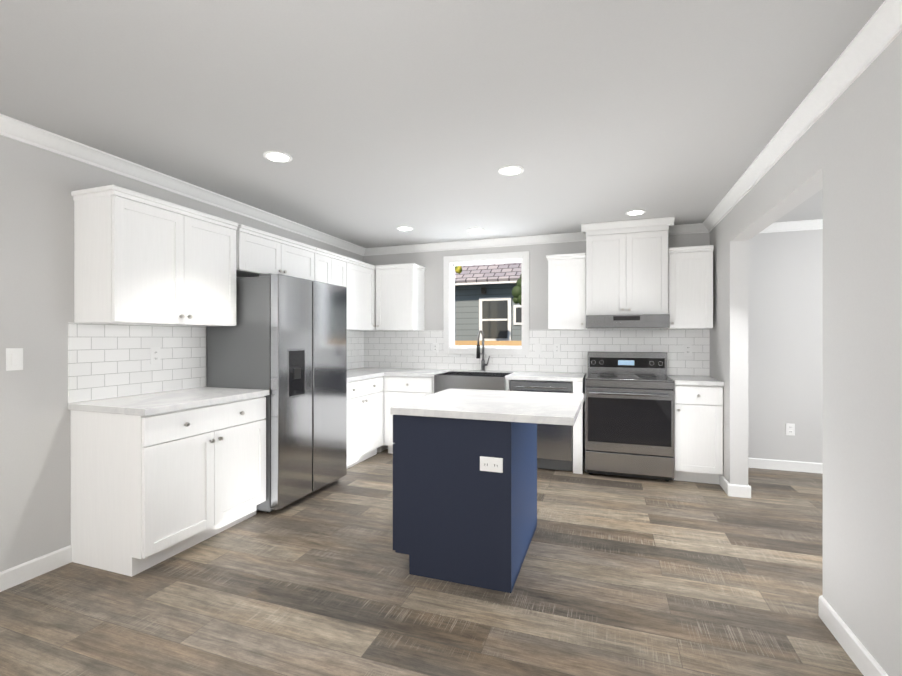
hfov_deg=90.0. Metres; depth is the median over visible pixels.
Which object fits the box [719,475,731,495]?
baseboard
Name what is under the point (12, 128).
crown molding
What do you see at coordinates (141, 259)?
upper cabinet
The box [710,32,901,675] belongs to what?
wall
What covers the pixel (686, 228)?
crown molding
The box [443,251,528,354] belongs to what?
window
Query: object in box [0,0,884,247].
ceiling
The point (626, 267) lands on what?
upper cabinet
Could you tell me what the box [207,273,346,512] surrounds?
fridge
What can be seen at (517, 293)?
tree
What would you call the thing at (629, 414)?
range
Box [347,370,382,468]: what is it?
base cabinet
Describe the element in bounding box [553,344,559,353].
outlet
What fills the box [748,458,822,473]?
baseboard
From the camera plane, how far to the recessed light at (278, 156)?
2.77 m
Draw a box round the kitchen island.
[390,388,583,592]
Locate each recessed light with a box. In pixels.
[263,151,292,162]
[397,226,412,230]
[467,228,483,232]
[498,165,523,175]
[625,209,645,214]
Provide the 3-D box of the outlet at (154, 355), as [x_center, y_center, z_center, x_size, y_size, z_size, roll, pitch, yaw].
[-2.018,0.121,3.081,0.008,0.116,0.072,0,0,19]
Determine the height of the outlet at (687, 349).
0.116 m
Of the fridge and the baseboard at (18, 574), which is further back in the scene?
the fridge
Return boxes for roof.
[455,262,521,282]
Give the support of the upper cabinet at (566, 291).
attached to the wall at (785, 327)
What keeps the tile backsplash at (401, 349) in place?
attached to the wall at (785, 327)
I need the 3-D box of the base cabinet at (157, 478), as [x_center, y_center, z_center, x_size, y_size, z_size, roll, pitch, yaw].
[-1.756,0.833,2.930,0.616,0.915,0.931,0,0,19]
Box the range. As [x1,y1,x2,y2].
[585,351,674,481]
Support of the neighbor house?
on the ground
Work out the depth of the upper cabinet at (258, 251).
3.68 m
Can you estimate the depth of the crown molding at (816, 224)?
4.34 m
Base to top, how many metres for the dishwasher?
0.870 m
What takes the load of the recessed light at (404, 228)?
in the ceiling
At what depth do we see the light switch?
2.35 m
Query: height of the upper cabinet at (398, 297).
0.760 m
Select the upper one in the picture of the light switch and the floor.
the light switch
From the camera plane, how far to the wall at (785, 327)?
4.43 m
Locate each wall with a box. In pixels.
[0,135,363,571]
[364,229,822,462]
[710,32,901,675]
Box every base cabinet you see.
[68,387,268,576]
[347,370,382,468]
[348,330,585,473]
[666,375,723,483]
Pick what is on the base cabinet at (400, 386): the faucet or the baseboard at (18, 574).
the faucet
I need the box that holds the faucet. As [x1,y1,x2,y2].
[476,330,489,370]
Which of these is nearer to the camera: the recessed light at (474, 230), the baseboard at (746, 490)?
the baseboard at (746, 490)
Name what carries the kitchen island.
on the floor
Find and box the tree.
[455,266,521,304]
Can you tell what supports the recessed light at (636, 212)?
in the ceiling
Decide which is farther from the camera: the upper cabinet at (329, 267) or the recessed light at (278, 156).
the upper cabinet at (329, 267)
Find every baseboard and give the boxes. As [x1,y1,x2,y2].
[0,545,71,591]
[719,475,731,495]
[732,484,750,497]
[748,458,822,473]
[819,595,887,675]
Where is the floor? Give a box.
[0,449,863,675]
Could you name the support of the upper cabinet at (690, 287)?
attached to the wall at (785, 327)
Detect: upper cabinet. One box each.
[71,185,237,325]
[236,224,315,280]
[314,247,347,286]
[346,257,375,329]
[352,263,425,330]
[546,253,586,329]
[581,217,674,314]
[664,245,713,328]
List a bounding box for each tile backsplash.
[68,323,363,402]
[364,328,709,375]
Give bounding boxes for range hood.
[586,314,669,327]
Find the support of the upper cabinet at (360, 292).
attached to the wall at (38, 185)
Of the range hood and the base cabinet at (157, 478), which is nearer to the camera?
the base cabinet at (157, 478)
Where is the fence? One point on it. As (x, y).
(506, 343)
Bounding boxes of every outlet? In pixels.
[150,347,159,363]
[433,343,437,352]
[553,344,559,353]
[684,344,691,355]
[786,423,794,435]
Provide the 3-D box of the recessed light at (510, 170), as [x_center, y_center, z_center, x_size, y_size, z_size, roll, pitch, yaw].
[0.401,-1.115,3.007,0.170,0.008,0.170,0,0,19]
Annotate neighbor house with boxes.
[455,281,521,340]
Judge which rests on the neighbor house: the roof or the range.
the roof
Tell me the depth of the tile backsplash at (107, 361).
2.96 m
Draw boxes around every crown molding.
[0,114,367,255]
[368,223,703,255]
[700,0,901,232]
[760,219,822,232]
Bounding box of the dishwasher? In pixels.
[510,380,572,470]
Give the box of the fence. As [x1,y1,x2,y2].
[455,341,521,345]
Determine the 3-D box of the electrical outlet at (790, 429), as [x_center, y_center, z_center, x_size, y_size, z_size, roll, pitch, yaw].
[3.298,0.890,4.384,0.072,0.116,0.008,0,0,19]
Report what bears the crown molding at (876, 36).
attached to the wall at (844, 152)
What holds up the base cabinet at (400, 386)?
on the floor
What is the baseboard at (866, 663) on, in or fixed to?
attached to the wall at (844, 152)
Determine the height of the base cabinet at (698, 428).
0.915 m
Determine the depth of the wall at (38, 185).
2.46 m
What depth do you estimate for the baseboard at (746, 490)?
3.64 m
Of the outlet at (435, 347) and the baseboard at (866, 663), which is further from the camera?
the outlet at (435, 347)
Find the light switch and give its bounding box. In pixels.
[6,348,22,370]

